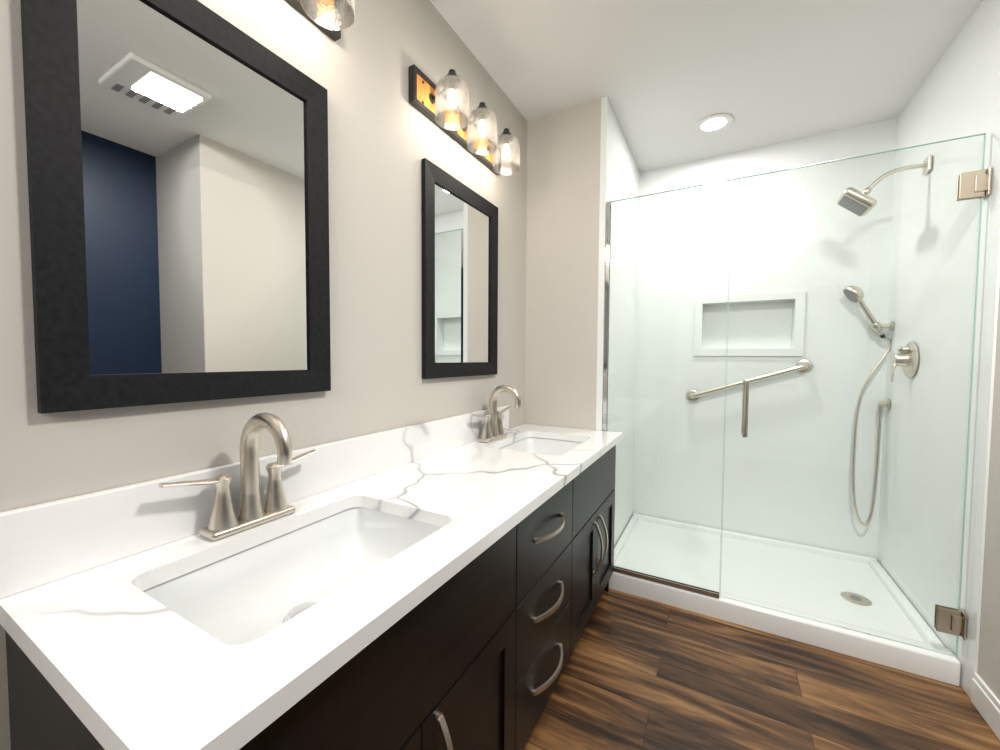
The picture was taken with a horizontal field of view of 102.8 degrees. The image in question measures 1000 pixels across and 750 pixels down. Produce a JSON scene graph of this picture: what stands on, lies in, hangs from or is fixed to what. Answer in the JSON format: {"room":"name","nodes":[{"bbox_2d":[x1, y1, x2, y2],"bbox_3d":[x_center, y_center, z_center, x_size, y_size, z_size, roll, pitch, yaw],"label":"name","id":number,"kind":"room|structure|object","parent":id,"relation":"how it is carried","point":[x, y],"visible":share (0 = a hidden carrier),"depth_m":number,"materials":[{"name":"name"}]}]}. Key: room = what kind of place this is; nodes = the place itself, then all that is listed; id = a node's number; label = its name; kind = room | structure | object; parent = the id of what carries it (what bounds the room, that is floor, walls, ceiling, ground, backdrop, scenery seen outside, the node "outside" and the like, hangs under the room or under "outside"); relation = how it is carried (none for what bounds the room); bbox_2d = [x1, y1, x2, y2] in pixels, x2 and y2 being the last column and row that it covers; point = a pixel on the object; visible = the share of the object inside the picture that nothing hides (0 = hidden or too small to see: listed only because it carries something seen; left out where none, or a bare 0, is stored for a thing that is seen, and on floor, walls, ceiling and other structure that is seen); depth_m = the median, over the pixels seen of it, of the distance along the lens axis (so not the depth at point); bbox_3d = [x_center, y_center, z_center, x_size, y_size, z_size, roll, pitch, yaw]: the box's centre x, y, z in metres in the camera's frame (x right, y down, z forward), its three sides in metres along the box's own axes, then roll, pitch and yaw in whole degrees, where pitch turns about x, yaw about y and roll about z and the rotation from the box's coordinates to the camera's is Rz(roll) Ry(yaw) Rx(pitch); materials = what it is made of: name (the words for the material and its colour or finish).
{"room":"bathroom","nodes":[
{"label":"bathroom","id":0,"kind":"room"},
{"bbox_2d":[0,0,526,749],"bbox_3d":[-0.517,-0.110,1.138,0.120,2.440,4.700,2,3,29],"label":"wall","id":1,"kind":"structure","parent":0,"point":[384,136],"depth_m":1.15,"materials":[{"name":"grey paint"}]},
{"bbox_2d":[20,0,330,413],"bbox_3d":[-0.592,-0.346,0.841,0.017,0.795,0.529,2,3,29],"label":"mirror","id":2,"kind":"object","parent":1,"relation":"attached to","point":[177,170],"visible":1,"depth_m":0.77,"materials":[{"name":"black wood"}]},
{"bbox_2d":[0,411,479,596],"bbox_3d":[-0.355,0.243,1.300,0.019,0.125,1.625,2,3,29],"label":"backsplash","id":3,"kind":"structure","parent":1,"relation":"attached to","point":[40,544],"depth_m":0.72,"materials":[{"name":"white stone"}]},
{"bbox_2d":[285,0,354,40],"bbox_3d":[-0.524,-0.944,0.782,0.164,0.165,0.605,2,3,29],"label":"sconce","id":4,"kind":"object","parent":1,"relation":"attached to","point":[327,17],"visible":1,"depth_m":1.00,"materials":[{"name":"clear glass"}]},
{"bbox_2d":[422,158,497,378],"bbox_3d":[-0.145,-0.383,1.652,0.017,0.777,0.526,2,3,29],"label":"mirror","id":5,"kind":"object","parent":1,"relation":"attached to","point":[459,279],"visible":0.98,"depth_m":1.60,"materials":[{"name":"black wood"}]},
{"bbox_2d":[409,64,519,174],"bbox_3d":[-0.089,-0.974,1.569,0.164,0.165,0.605,2,3,29],"label":"sconce","id":6,"kind":"object","parent":1,"relation":"attached to","point":[429,99],"visible":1,"depth_m":1.51,"materials":[{"name":"clear glass"}]},
{"bbox_2d":[525,96,639,547],"bbox_3d":[0.593,-0.163,2.581,0.430,2.440,1.100,2,3,29],"label":"wall","id":7,"kind":"structure","parent":0,"point":[562,217],"depth_m":2.11,"materials":[{"name":"grey paint"}]},
{"bbox_2d":[430,0,982,171],"bbox_3d":[0.454,-1.351,0.555,2.680,0.100,4.700,2,3,29],"label":"ceiling","id":8,"kind":"structure","parent":0,"point":[665,76],"depth_m":1.71,"materials":[{"name":"white paint"}]},
{"bbox_2d":[694,113,733,134],"bbox_3d":[1.159,-1.359,2.166,0.190,0.008,0.190,2,3,29],"label":"recessed light","id":9,"kind":"object","parent":8,"relation":"in","point":[714,123],"visible":1,"depth_m":2.16,"materials":[{"name":"white plastic"}]},
{"bbox_2d":[523,588,999,749],"bbox_3d":[0.439,1.187,0.660,2.680,0.100,4.700,2,3,29],"label":"floor","id":10,"kind":"structure","parent":0,"point":[639,673],"depth_m":1.38,"materials":[{"name":"brown wood"}]},
{"bbox_2d":[0,437,622,749],"bbox_3d":[-0.076,0.722,1.293,0.538,0.770,1.830,2,3,29],"label":"bathroom vanity","id":11,"kind":"object","parent":10,"relation":"on","point":[441,584],"depth_m":0.81,"materials":[{"name":"black wood"}]},
{"bbox_2d":[0,425,622,749],"bbox_3d":[-0.076,0.323,1.278,0.532,0.030,1.852,2,3,29],"label":"countertop","id":12,"kind":"structure","parent":11,"relation":"on","point":[143,676],"depth_m":0.55,"materials":[{"name":"white stone"}]},
{"bbox_2d":[156,413,319,540],"bbox_3d":[-0.491,0.200,0.833,0.166,0.246,0.314,2,3,29],"label":"faucet","id":13,"kind":"object","parent":12,"relation":"on","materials":[{"name":"silver metal"}]},
{"bbox_2d":[136,497,447,648],"bbox_3d":[-0.351,0.416,0.775,0.383,0.142,0.530,2,3,29],"label":"sink","id":14,"kind":"object","parent":12,"relation":"in","point":[238,593],"depth_m":0.86,"materials":[{"name":"white ceramic"}]},
{"bbox_2d":[472,385,523,440],"bbox_3d":[0.017,0.166,1.752,0.166,0.246,0.314,2,3,29],"label":"faucet","id":15,"kind":"object","parent":12,"relation":"on","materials":[{"name":"silver metal"}]},
{"bbox_2d":[492,433,587,456],"bbox_3d":[0.183,0.379,1.742,0.383,0.142,0.490,2,3,29],"label":"sink","id":16,"kind":"object","parent":12,"relation":"in","point":[531,442],"depth_m":1.93,"materials":[{"name":"white ceramic"}]},
{"bbox_2d":[609,513,960,685],"bbox_3d":[1.294,1.052,2.126,1.292,0.118,0.894,2,3,29],"label":"shower pan","id":17,"kind":"object","parent":10,"relation":"on","point":[945,668],"visible":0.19,"depth_m":1.93,"materials":[{"name":"white plastic"}]},
{"bbox_2d":[603,133,991,657],"bbox_3d":[1.091,0.082,1.705,1.292,1.844,0.113,2,3,29],"label":"glass enclosure","id":18,"kind":"object","parent":17,"relation":"on","point":[971,185],"visible":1,"depth_m":1.61,"materials":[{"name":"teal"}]},
{"bbox_2d":[633,118,896,558],"bbox_3d":[1.793,-0.149,2.426,1.880,2.440,0.212,2,3,29],"label":"wall","id":19,"kind":"structure","parent":0,"point":[876,137],"depth_m":2.42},
{"bbox_2d":[686,359,812,401],"bbox_3d":[1.502,0.042,2.443,0.665,0.283,0.072,2,3,29],"label":"grab rail","id":20,"kind":"object","parent":19,"relation":"attached to","point":[799,364],"depth_m":2.38,"materials":[{"name":"silver metal"}]},
{"bbox_2d":[877,0,999,699],"bbox_3d":[1.972,-0.105,1.379,0.552,2.440,1.875,2,3,29],"label":"wall","id":21,"kind":"structure","parent":0,"point":[957,94],"depth_m":1.56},
{"bbox_2d":[843,285,893,525],"bbox_3d":[1.946,0.169,2.130,0.217,1.293,0.117,2,3,29],"label":"shower","id":22,"kind":"object","parent":21,"relation":"attached to","point":[857,294],"depth_m":2.13,"materials":[{"name":"silver metal"}]},
{"bbox_2d":[837,155,931,215],"bbox_3d":[1.752,-0.856,1.830,0.301,0.202,0.144,2,3,29],"label":"shower head","id":23,"kind":"object","parent":21,"relation":"attached to","point":[851,192],"depth_m":1.82},
{"bbox_2d":[890,342,918,381],"bbox_3d":[1.890,-0.061,1.886,0.074,0.192,0.172,2,3,29],"label":"shower valve","id":24,"kind":"object","parent":21,"relation":"attached to","point":[903,353],"depth_m":1.86,"materials":[{"name":"silver metal"}]},
{"bbox_2d":[971,673,999,739],"bbox_3d":[1.442,1.074,1.050,0.014,0.105,0.706,2,3,29],"label":"baseboard","id":25,"kind":"structure","parent":21,"relation":"attached to","point":[985,700],"depth_m":1.29,"materials":[{"name":"white wood"}]}
]}

